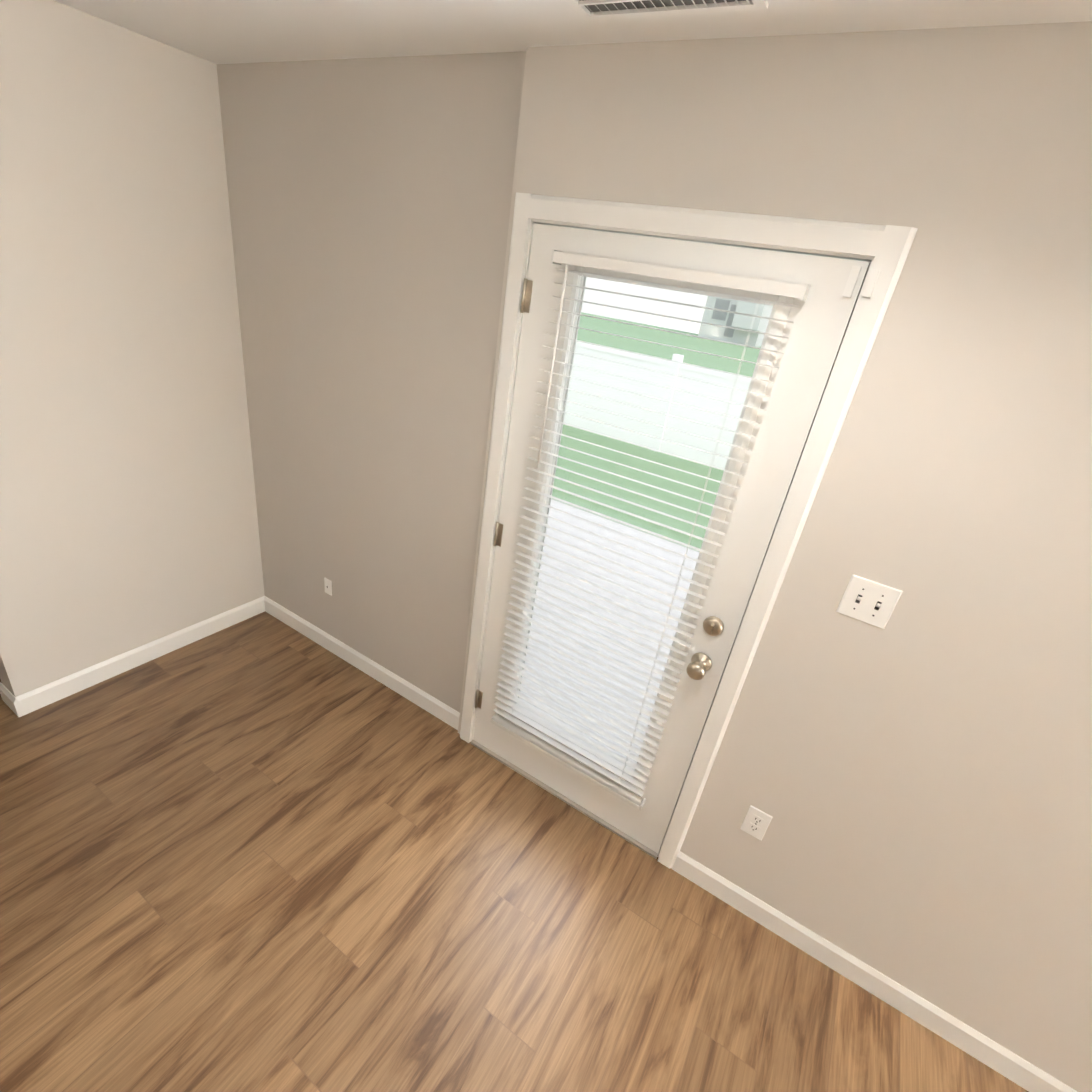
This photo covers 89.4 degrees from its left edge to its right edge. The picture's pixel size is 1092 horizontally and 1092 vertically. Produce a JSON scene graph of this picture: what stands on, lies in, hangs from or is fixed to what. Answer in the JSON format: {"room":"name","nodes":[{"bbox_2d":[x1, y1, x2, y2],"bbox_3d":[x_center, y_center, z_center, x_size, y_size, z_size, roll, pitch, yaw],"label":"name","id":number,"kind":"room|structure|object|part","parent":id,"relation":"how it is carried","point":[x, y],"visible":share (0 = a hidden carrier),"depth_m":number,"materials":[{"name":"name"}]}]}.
{"room":"empty living room","nodes":[
{"label":"empty living room","id":0,"kind":"room"},
{"bbox_2d":[0,0,264,696],"bbox_3d":[-2.318,-0.246,1.321,0.125,2.440,3.280,22,28,25],"label":"wall","id":1,"kind":"structure","parent":0,"point":[128,515],"depth_m":2.12,"materials":[{"name":"beige paint"}]},
{"bbox_2d":[0,682,5,691],"bbox_3d":[-1.990,0.448,2.713,0.013,0.092,1.058,22,28,25],"label":"baseboard","id":2,"kind":"structure","parent":1,"relation":"attached to","point":[2,686],"depth_m":2.27,"materials":[{"name":"white wood"}]},
{"bbox_2d":[0,596,263,716],"bbox_3d":[-1.886,0.490,2.662,0.043,0.092,1.058,22,28,25],"label":"baseboard","id":3,"kind":"structure","parent":1,"relation":"attached to","point":[21,705],"depth_m":2.54,"materials":[{"name":"white wood"}]},
{"bbox_2d":[0,611,1028,1091],"bbox_3d":[-1.150,1.395,1.212,10.390,0.050,3.560,22,28,25],"label":"floor","id":4,"kind":"structure","parent":0,"point":[264,853],"depth_m":1.76,"materials":[{"name":"brown wood"}]},
{"bbox_2d":[54,0,1091,63],"bbox_3d":[-0.791,-0.821,0.133,10.390,0.050,3.560,22,28,25],"label":"ceiling","id":5,"kind":"structure","parent":0,"point":[232,31],"depth_m":1.39,"materials":[{"name":"white paint"}]},
{"bbox_2d":[565,0,768,20],"bbox_3d":[0.222,-1.094,1.098,0.405,0.008,0.150,22,28,25],"label":"ceiling vent","id":6,"kind":"object","parent":5,"relation":"in","point":[590,10],"visible":0.96,"depth_m":1.15,"materials":[{"name":"white metal"}]},
{"bbox_2d":[217,21,1091,1091],"bbox_3d":[-0.094,-0.228,2.020,10.390,2.440,0.185,22,28,25],"label":"wall","id":7,"kind":"structure","parent":0,"point":[913,777],"depth_m":1.49,"materials":[{"name":"beige paint"}]},
{"bbox_2d":[324,578,331,595],"bbox_3d":[-1.081,0.202,2.737,0.050,0.085,0.007,22,28,25],"label":"wall jack","id":8,"kind":"object","parent":7,"relation":"attached to","point":[328,585],"visible":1,"depth_m":2.73,"materials":[{"name":"white plastic"}]},
{"bbox_2d":[264,596,459,729],"bbox_3d":[-0.978,0.567,2.805,1.445,0.092,0.013,22,28,25],"label":"baseboard","id":9,"kind":"structure","parent":7,"relation":"attached to","point":[427,702],"depth_m":2.76,"materials":[{"name":"white wood"}]},
{"bbox_2d":[471,740,659,858],"bbox_3d":[0.100,0.997,2.373,0.899,0.011,0.227,22,28,25],"label":"door threshold sill","id":10,"kind":"structure","parent":7,"relation":"attached to","point":[623,835],"depth_m":2.26,"materials":[{"name":"silver metal"}]},
{"bbox_2d":[473,223,869,852],"bbox_3d":[0.202,0.110,1.872,0.907,2.027,0.069,22,28,25],"label":"door","id":11,"kind":"structure","parent":7,"relation":"in","point":[809,347],"depth_m":1.64,"materials":[{"name":"white paint"}]},
{"bbox_3d":[-0.176,-0.050,2.022,0.034,1.689,0.012,22,28,25],"label":"door hinges","id":12,"kind":"part","parent":11,"relation":"part of","materials":[{"name":"silver metal"}]},
{"bbox_2d":[517,277,772,769],"bbox_3d":[0.272,0.056,1.802,0.694,1.638,0.195,22,28,25],"label":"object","id":13,"kind":"structure","parent":11,"relation":"attached to","point":[699,666],"depth_m":1.68,"materials":[{"name":"clear glass"}]},
{"bbox_3d":[0.514,0.299,1.738,0.066,0.204,0.195,22,28,25],"label":"knob","id":14,"kind":"part","parent":13,"relation":"part of","materials":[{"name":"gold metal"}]},
{"bbox_2d":[491,249,809,810],"bbox_3d":[0.189,0.068,1.797,0.690,1.767,0.062,22,28,25],"label":"door blind","id":15,"kind":"object","parent":11,"relation":"attached to","point":[791,290],"visible":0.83,"depth_m":1.85,"materials":[{"name":"white plastic"}]},
{"bbox_2d":[842,266,879,297],"bbox_3d":[0.704,-0.588,1.233,0.018,0.063,0.065,-10,31,-34],"label":"sensor","id":16,"kind":"object","parent":11,"relation":"attached to","point":[869,284],"visible":1,"depth_m":1.23,"materials":[{"name":"white plastic"}]},
{"bbox_2d":[460,192,917,867],"bbox_3d":[0.242,0.069,1.904,1.031,2.110,0.200,22,28,25],"label":"door frame","id":17,"kind":"structure","parent":7,"relation":"attached to","point":[886,248],"depth_m":1.48,"materials":[{"name":"white wood"}]},
{"bbox_2d":[740,805,772,840],"bbox_3d":[0.694,0.917,1.824,0.072,0.116,0.007,22,28,25],"label":"outlet","id":18,"kind":"object","parent":7,"relation":"attached to","point":[756,823],"visible":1,"depth_m":1.82,"materials":[{"name":"white plastic"}]},
{"bbox_2d":[836,574,902,628],"bbox_3d":[0.835,0.148,1.431,0.118,0.116,0.019,22,28,25],"label":"switch plate","id":19,"kind":"object","parent":7,"relation":"attached to","point":[868,601],"visible":1,"depth_m":1.43,"materials":[{"name":"white plastic"}]},
{"bbox_2d":[672,851,1076,1091],"bbox_3d":[2.221,1.870,1.191,4.130,0.092,0.013,22,28,25],"label":"baseboard","id":20,"kind":"structure","parent":7,"relation":"attached to","point":[998,1058],"depth_m":1.76,"materials":[{"name":"white wood"}]},
{"label":"outside","id":21,"kind":"structure","parent":0,"visible":0},
{"bbox_2d":[551,312,760,551],"bbox_3d":[7.195,-4.565,16.831,60.000,0.300,46.000,22,28,25],"label":"ground","id":22,"kind":"structure","parent":21,"point":[613,342],"depth_m":7.27,"materials":[{"name":"green plant"}]},
{"bbox_2d":[519,499,698,762],"bbox_3d":[0.920,0.733,3.709,7.000,0.240,2.920,22,28,25],"label":"patio","id":23,"kind":"structure","parent":22,"relation":"on","point":[623,550],"depth_m":3.96,"materials":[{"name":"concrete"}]},
{"bbox_2d":[564,341,750,468],"bbox_3d":[1.723,-2.020,7.872,44.120,1.360,0.120,22,28,25],"label":"fence","id":24,"kind":"object","parent":22,"relation":"on","point":[661,421],"depth_m":7.91,"materials":[{"name":"white plastic"}]},
{"bbox_2d":[698,296,772,346],"bbox_3d":[12.988,-15.261,36.910,3.900,3.000,6.200,22,28,25],"label":"house","id":25,"kind":"structure","parent":22,"relation":"on","point":[739,338],"depth_m":35.51,"materials":[{"name":"white"}]}
]}

